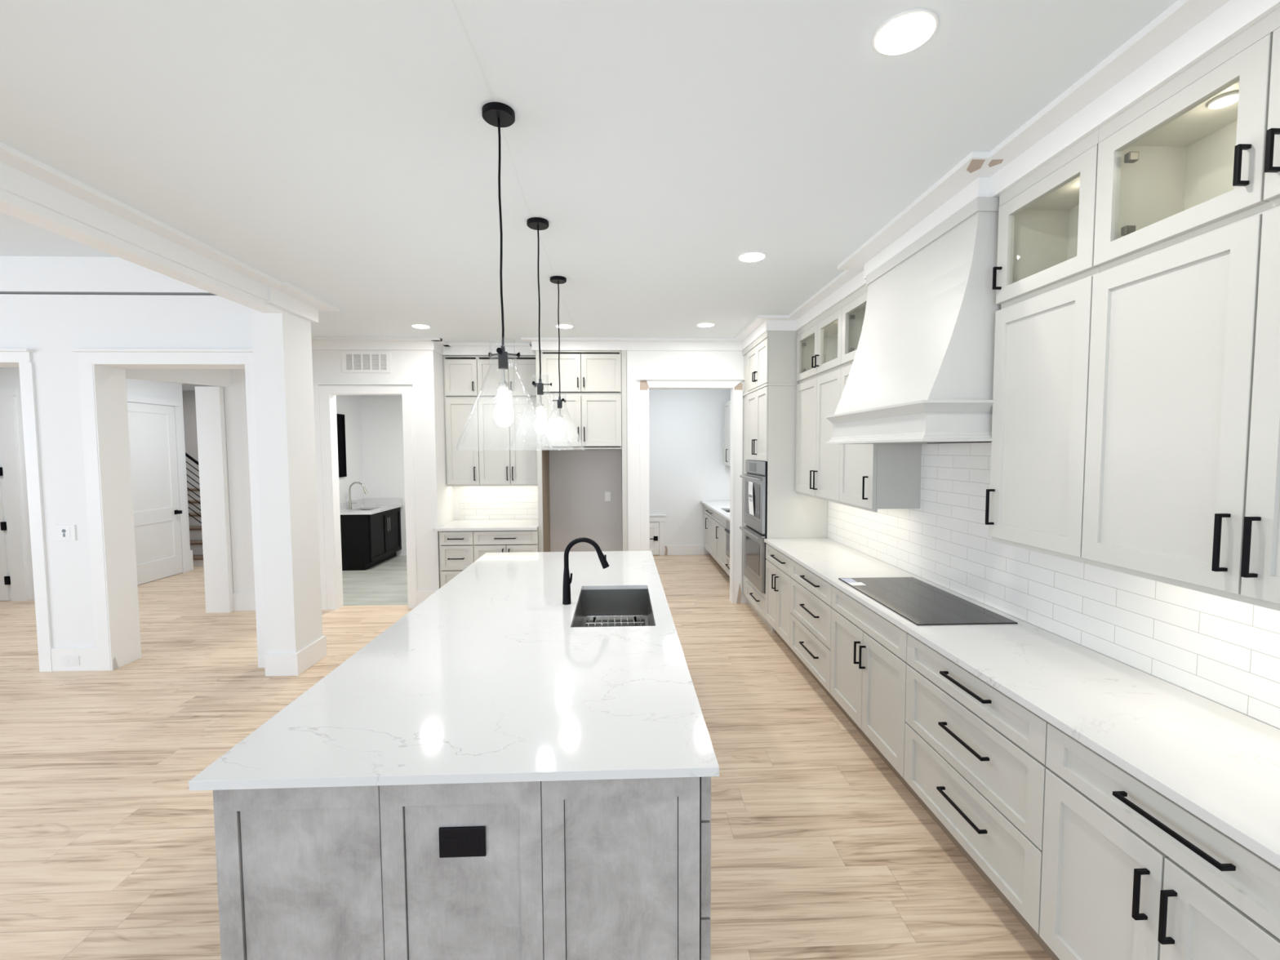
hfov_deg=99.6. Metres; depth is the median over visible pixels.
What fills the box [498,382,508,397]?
socket
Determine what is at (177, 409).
trim
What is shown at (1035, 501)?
upper cabinet
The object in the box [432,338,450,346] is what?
trim
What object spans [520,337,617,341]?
trim
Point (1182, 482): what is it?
upper cabinet
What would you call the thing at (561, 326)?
recessed light
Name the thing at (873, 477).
upper cabinet
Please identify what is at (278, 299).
trim
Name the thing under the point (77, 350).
trim
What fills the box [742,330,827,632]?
tall cabinet
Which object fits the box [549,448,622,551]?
wall
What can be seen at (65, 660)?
socket
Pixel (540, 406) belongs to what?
socket
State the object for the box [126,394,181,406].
trim
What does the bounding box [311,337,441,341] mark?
trim
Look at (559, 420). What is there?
socket
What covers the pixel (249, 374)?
trim
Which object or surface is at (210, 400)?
trim
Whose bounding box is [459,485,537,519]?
backsplash
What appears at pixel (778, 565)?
base cabinet
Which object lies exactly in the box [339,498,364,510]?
backsplash
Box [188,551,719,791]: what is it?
countertop
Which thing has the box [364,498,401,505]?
backsplash
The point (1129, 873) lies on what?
base cabinet
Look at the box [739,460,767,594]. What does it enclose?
double oven
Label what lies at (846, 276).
trim
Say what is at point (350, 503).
faucet
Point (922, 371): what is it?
range hood
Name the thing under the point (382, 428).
wall
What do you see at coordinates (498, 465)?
upper cabinet
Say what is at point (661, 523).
trim
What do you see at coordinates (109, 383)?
trim
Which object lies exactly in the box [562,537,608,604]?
kitchen faucet
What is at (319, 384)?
trim
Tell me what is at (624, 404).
panel
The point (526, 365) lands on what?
upper cabinet
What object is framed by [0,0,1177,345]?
ceiling
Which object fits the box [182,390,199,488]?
wall
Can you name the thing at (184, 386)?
ceiling
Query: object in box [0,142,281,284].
trim
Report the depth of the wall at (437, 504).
6.01 m
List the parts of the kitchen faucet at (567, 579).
lever, spout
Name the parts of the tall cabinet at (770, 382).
door, door, handle, rail, drawer, door, door, dividing rail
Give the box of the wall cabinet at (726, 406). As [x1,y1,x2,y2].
[722,400,730,466]
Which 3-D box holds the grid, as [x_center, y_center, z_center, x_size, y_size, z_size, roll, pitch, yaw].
[-0.143,0.882,3.018,0.357,0.031,0.730,0,3,-2]
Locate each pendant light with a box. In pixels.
[454,102,552,450]
[507,217,573,450]
[536,275,584,449]
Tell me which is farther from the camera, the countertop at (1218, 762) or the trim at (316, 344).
the trim at (316, 344)
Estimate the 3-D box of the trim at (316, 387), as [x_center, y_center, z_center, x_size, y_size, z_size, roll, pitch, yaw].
[-3.526,0.204,5.965,0.063,2.490,0.024,0,3,-2]
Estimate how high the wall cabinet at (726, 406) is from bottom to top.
1.030 m
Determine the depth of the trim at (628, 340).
5.93 m
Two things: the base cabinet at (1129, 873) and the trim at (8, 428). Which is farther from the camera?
the trim at (8, 428)
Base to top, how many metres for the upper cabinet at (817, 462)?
1.035 m
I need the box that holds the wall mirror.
[336,413,346,477]
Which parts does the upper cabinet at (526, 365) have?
door, door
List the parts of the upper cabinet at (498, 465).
door, light rail, door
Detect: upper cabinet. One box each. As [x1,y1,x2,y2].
[443,355,478,397]
[444,397,479,486]
[476,355,536,397]
[477,397,537,485]
[540,350,621,394]
[541,394,622,449]
[795,366,844,503]
[796,300,844,382]
[839,364,921,512]
[840,284,868,366]
[985,271,1099,563]
[992,128,1099,308]
[1081,204,1279,611]
[1093,6,1279,271]
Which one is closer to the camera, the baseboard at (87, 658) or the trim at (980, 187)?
the trim at (980, 187)
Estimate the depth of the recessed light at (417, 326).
5.27 m
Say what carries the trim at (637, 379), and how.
attached to the wall at (437, 504)
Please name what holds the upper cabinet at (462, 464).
attached to the wall at (437, 504)
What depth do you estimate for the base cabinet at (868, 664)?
3.02 m
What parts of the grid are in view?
rod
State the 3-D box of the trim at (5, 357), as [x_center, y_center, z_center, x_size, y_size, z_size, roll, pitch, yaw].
[-5.616,-0.954,4.198,1.700,0.080,0.018,0,3,-2]
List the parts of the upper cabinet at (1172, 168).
rail, handle, door, handle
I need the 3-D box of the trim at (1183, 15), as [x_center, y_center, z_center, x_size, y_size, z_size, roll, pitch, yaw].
[1.533,-1.305,1.543,0.125,0.024,1.390,0,3,-2]
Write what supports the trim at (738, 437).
attached to the wall at (437, 504)
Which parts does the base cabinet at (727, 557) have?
microwave drawer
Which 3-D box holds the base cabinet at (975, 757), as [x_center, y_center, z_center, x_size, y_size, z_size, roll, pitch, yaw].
[1.592,1.192,2.227,0.629,0.884,0.859,0,3,-2]
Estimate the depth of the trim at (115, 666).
4.41 m
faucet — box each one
[348,481,367,509]
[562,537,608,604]
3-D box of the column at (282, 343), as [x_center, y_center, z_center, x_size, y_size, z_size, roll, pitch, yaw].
[-2.845,0.041,4.383,0.232,2.985,0.385,0,3,-2]
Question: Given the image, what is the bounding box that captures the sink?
[572,588,654,626]
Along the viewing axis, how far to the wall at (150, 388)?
7.62 m
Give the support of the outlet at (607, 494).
attached to the wall at (580, 479)
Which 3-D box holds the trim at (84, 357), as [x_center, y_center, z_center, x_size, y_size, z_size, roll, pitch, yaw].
[-3.715,-0.960,4.269,1.365,0.093,0.018,0,3,-2]
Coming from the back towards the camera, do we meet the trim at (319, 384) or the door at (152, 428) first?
the door at (152, 428)
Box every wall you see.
[0,256,252,647]
[0,367,34,600]
[125,378,190,585]
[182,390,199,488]
[219,386,364,502]
[223,350,747,603]
[360,395,406,545]
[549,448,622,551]
[648,389,730,555]
[826,442,1279,728]
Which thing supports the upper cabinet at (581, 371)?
attached to the wall at (437, 504)
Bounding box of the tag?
[748,481,754,515]
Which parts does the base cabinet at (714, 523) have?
door, drawer, door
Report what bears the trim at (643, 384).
attached to the wall at (437, 504)
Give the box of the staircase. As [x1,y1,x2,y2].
[186,488,203,565]
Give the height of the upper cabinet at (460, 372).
0.487 m
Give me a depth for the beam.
2.81 m
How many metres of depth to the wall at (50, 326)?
4.26 m
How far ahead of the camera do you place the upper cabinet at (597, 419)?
6.03 m
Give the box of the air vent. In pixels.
[341,351,391,373]
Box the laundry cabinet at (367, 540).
[340,506,401,570]
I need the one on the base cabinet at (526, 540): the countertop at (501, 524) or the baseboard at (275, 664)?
the countertop at (501, 524)
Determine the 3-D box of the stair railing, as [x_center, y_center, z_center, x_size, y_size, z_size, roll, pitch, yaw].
[-6.758,0.397,8.258,0.642,1.880,0.042,0,3,-2]
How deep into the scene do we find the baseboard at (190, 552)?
8.05 m
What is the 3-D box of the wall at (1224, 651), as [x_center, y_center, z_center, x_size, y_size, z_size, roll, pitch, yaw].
[1.946,0.102,2.885,0.138,2.985,13.000,0,3,-2]
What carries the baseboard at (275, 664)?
attached to the column at (282, 343)
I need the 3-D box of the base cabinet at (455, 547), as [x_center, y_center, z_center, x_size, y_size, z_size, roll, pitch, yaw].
[-2.043,0.982,6.312,0.379,0.884,0.724,0,3,-2]
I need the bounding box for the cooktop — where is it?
[838,577,1017,625]
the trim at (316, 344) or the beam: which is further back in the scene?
the trim at (316, 344)
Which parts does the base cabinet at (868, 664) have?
door, handle, handle, drawer, door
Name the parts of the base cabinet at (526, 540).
door, handle, drawer, door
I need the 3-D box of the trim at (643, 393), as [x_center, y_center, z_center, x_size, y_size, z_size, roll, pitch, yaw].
[0.051,0.210,6.102,0.096,2.430,0.018,0,3,-2]
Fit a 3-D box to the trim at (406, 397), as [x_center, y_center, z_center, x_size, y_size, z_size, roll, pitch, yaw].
[-2.556,0.247,6.006,0.100,2.390,0.018,0,3,-2]
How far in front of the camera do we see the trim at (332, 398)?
6.03 m
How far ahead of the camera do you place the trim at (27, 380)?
4.29 m
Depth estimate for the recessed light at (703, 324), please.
5.26 m
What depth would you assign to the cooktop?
2.96 m
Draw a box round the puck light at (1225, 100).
[1208,90,1239,109]
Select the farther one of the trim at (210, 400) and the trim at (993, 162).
the trim at (210, 400)
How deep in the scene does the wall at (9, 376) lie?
6.38 m
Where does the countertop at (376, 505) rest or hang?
on the laundry cabinet at (367, 540)
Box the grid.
[584,615,644,626]
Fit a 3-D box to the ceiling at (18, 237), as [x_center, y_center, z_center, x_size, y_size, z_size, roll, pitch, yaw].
[-6.371,-1.563,0.176,7.300,0.115,8.400,0,3,-2]
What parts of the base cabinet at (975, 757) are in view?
handle, handle, handle, drawer, drawer, drawer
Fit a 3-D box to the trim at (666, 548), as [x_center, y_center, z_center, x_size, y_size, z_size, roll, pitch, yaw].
[0.435,1.182,9.062,0.055,0.158,0.006,0,3,-2]
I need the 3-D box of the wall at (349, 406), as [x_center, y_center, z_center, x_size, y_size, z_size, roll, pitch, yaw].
[-4.640,-0.129,7.587,0.130,2.985,3.100,0,3,-2]
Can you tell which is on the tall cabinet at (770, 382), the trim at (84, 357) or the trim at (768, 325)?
the trim at (768, 325)
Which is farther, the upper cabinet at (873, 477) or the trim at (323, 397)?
the trim at (323, 397)
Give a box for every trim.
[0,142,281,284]
[0,161,267,300]
[0,348,35,352]
[0,351,31,362]
[0,388,16,395]
[0,395,28,600]
[18,362,52,671]
[69,348,252,352]
[78,351,253,364]
[78,364,111,671]
[92,364,141,670]
[112,657,118,670]
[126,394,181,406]
[173,406,189,573]
[195,386,233,613]
[244,364,266,667]
[265,281,339,311]
[265,286,318,322]
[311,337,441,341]
[311,340,435,350]
[313,382,413,385]
[313,384,327,609]
[319,385,411,394]
[319,393,336,609]
[328,394,343,609]
[401,393,417,608]
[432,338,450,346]
[434,341,443,355]
[443,346,535,355]
[446,342,531,346]
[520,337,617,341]
[531,341,626,354]
[617,337,734,342]
[626,341,742,351]
[636,377,744,380]
[640,380,648,390]
[640,390,648,551]
[646,380,742,387]
[647,387,649,551]
[649,515,665,521]
[659,521,664,555]
[664,546,667,555]
[729,387,734,604]
[733,315,799,342]
[733,390,742,591]
[733,591,742,603]
[734,383,742,390]
[736,585,741,604]
[741,320,797,351]
[788,270,862,317]
[795,270,866,330]
[837,151,1014,270]
[863,177,989,279]
[966,159,984,173]
[988,159,1003,167]
[989,0,1229,158]
[989,0,1279,196]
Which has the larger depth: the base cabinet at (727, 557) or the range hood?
the base cabinet at (727, 557)
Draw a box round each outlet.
[62,655,79,666]
[376,487,380,493]
[438,826,486,857]
[604,491,610,501]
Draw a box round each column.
[250,308,322,653]
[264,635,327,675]
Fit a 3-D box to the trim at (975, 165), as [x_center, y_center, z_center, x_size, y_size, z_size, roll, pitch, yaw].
[1.423,-1.333,2.296,0.054,0.001,0.124,1,3,18]
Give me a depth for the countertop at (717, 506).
8.09 m
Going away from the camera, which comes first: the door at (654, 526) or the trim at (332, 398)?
the trim at (332, 398)
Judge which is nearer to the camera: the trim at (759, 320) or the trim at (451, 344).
the trim at (759, 320)
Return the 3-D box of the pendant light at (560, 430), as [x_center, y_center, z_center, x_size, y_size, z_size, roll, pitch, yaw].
[-0.580,-0.826,3.883,0.354,1.221,0.354,-2,4,-31]
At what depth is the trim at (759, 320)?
5.16 m
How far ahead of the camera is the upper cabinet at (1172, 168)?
1.69 m
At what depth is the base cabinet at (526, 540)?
5.99 m
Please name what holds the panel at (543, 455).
on the floor
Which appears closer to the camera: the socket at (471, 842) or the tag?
the socket at (471, 842)
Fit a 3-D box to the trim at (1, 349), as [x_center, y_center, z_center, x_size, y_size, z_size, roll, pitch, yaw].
[-5.618,-1.001,4.174,1.755,0.018,0.060,0,3,-2]
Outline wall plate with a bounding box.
[53,524,76,540]
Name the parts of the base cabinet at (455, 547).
drawer, drawer, drawer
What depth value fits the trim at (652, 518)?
9.02 m
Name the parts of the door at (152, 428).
knob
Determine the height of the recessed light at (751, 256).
0.008 m
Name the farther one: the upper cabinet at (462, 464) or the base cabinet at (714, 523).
the base cabinet at (714, 523)
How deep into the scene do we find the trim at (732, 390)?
6.17 m
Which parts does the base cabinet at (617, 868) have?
panel, panel, panel, drawer, drawer, drawer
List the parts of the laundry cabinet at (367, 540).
door, door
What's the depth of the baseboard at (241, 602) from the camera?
5.99 m
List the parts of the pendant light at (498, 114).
cord, stem, lamp shade, bulb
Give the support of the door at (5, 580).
in the wall at (9, 376)
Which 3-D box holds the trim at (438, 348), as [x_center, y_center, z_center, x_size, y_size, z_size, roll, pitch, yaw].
[-2.268,-1.480,6.077,0.018,0.094,0.291,0,3,-2]
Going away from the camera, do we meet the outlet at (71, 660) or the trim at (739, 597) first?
the outlet at (71, 660)
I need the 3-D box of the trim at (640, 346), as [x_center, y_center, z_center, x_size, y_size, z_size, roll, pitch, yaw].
[0.491,-1.489,6.023,1.289,0.094,0.022,0,3,-2]
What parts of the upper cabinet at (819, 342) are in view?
door, handle, handle, rail, door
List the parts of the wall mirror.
glass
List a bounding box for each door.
[0,458,10,600]
[127,402,182,585]
[649,522,658,555]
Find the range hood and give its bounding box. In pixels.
[825,196,1000,444]
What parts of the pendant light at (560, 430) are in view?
cord, bulb, lamp shade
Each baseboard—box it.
[50,647,97,671]
[187,550,193,570]
[231,593,255,611]
[395,545,406,555]
[417,590,436,605]
[664,544,703,555]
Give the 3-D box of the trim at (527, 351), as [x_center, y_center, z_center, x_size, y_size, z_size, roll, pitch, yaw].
[-1.744,-1.492,6.259,1.078,0.094,0.035,0,3,-2]
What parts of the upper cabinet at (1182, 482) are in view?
light rail, handle, handle, door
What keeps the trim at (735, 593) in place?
attached to the wall at (437, 504)
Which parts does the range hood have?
moulding, ledge moulding, trim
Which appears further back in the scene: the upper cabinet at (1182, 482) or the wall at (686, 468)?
the wall at (686, 468)
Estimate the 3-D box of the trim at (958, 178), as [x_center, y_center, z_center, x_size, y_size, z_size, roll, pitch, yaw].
[1.444,-1.381,2.929,0.198,0.024,1.390,0,3,-2]
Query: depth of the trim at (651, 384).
6.04 m
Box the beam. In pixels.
[0,188,282,313]
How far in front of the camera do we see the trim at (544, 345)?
5.97 m
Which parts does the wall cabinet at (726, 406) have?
door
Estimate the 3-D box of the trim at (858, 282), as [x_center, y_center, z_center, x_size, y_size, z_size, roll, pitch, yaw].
[1.506,-1.397,4.279,0.055,0.094,1.520,0,3,-2]
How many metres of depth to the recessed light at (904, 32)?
1.58 m
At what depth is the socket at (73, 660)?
4.36 m
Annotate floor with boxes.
[0,554,1052,959]
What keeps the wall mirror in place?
attached to the wall at (349, 406)
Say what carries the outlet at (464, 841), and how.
attached to the base cabinet at (617, 868)
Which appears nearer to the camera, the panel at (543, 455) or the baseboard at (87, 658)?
the baseboard at (87, 658)
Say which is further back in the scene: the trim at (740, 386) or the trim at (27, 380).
the trim at (740, 386)
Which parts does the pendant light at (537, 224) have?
cord, lamp shade, bulb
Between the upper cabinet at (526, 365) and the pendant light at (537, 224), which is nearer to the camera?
the pendant light at (537, 224)
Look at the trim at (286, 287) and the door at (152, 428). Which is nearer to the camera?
the trim at (286, 287)
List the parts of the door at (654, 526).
lever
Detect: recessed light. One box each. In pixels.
[411,324,430,328]
[555,324,573,328]
[697,322,715,327]
[737,251,766,262]
[871,8,938,55]
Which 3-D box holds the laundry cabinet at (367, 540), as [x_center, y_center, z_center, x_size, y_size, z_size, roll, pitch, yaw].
[-4.271,0.894,8.529,0.624,0.835,1.119,0,3,-2]
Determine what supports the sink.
in the countertop at (490, 677)
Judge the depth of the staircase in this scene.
8.86 m
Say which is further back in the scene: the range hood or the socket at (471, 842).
the range hood
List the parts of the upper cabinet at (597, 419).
door, door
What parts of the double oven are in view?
handle, handle, oven door, oven door, control panel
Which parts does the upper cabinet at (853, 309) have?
rail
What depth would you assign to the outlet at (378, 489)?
9.06 m
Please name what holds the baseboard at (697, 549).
attached to the wall at (686, 468)
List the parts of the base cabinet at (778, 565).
door, handle, handle, handle, drawer, door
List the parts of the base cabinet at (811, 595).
handle, handle, handle, drawer, drawer, drawer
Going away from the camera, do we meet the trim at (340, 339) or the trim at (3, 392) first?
the trim at (340, 339)
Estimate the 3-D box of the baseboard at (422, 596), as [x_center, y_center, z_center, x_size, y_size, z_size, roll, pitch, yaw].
[-2.379,1.342,6.075,0.243,0.195,0.016,0,3,-2]
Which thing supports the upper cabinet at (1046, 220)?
attached to the wall at (1224, 651)
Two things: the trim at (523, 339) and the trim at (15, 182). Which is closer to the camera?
the trim at (15, 182)
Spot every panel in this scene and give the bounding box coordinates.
[535,350,550,551]
[621,350,627,551]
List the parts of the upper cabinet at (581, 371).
door, door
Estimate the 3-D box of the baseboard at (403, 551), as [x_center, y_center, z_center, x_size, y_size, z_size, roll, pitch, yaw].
[-3.578,1.190,9.144,2.090,0.170,0.016,0,3,-2]
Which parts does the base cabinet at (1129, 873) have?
door, handle, handle, handle, door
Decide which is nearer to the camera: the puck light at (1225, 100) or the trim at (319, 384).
the puck light at (1225, 100)
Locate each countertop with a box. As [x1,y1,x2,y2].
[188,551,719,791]
[339,498,402,515]
[432,519,537,531]
[700,500,729,520]
[764,537,1279,868]
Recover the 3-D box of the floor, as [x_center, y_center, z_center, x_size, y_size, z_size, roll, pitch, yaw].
[-4.013,1.587,4.598,12.300,0.124,16.700,0,3,-2]
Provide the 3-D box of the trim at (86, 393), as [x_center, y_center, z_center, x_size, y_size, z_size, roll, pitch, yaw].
[-4.345,0.317,4.316,0.108,2.455,0.018,0,3,-2]
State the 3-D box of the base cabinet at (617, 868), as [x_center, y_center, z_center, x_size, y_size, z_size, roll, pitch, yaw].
[-0.505,1.157,2.998,1.371,0.888,3.032,0,3,-2]
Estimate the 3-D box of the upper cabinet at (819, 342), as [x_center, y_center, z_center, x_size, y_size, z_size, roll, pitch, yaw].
[1.628,-1.123,4.558,0.355,0.487,1.028,0,3,-2]
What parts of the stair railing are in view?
handrail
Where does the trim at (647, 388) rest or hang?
attached to the wall at (437, 504)
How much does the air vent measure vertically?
0.228 m
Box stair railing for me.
[185,452,201,523]
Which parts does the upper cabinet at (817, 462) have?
door, handle, handle, light rail, door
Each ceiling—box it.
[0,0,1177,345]
[0,212,116,257]
[182,383,211,390]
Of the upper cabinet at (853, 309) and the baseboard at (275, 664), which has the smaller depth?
the upper cabinet at (853, 309)
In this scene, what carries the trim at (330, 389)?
attached to the wall at (437, 504)
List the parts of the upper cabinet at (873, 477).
door, light rail, handle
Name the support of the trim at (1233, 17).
attached to the upper cabinet at (1172, 168)
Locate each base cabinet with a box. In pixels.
[213,776,711,959]
[439,530,474,586]
[473,528,538,561]
[704,505,729,578]
[724,519,729,576]
[764,543,800,662]
[790,559,843,712]
[830,585,921,804]
[903,633,1059,959]
[1039,723,1279,959]
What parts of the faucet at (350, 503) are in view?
spout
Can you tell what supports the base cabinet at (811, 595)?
on the floor
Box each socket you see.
[63,658,68,663]
[71,658,76,662]
[444,837,457,848]
[466,836,479,848]
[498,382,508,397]
[537,404,543,413]
[557,415,562,422]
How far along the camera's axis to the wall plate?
4.31 m
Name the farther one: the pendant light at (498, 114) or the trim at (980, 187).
the trim at (980, 187)

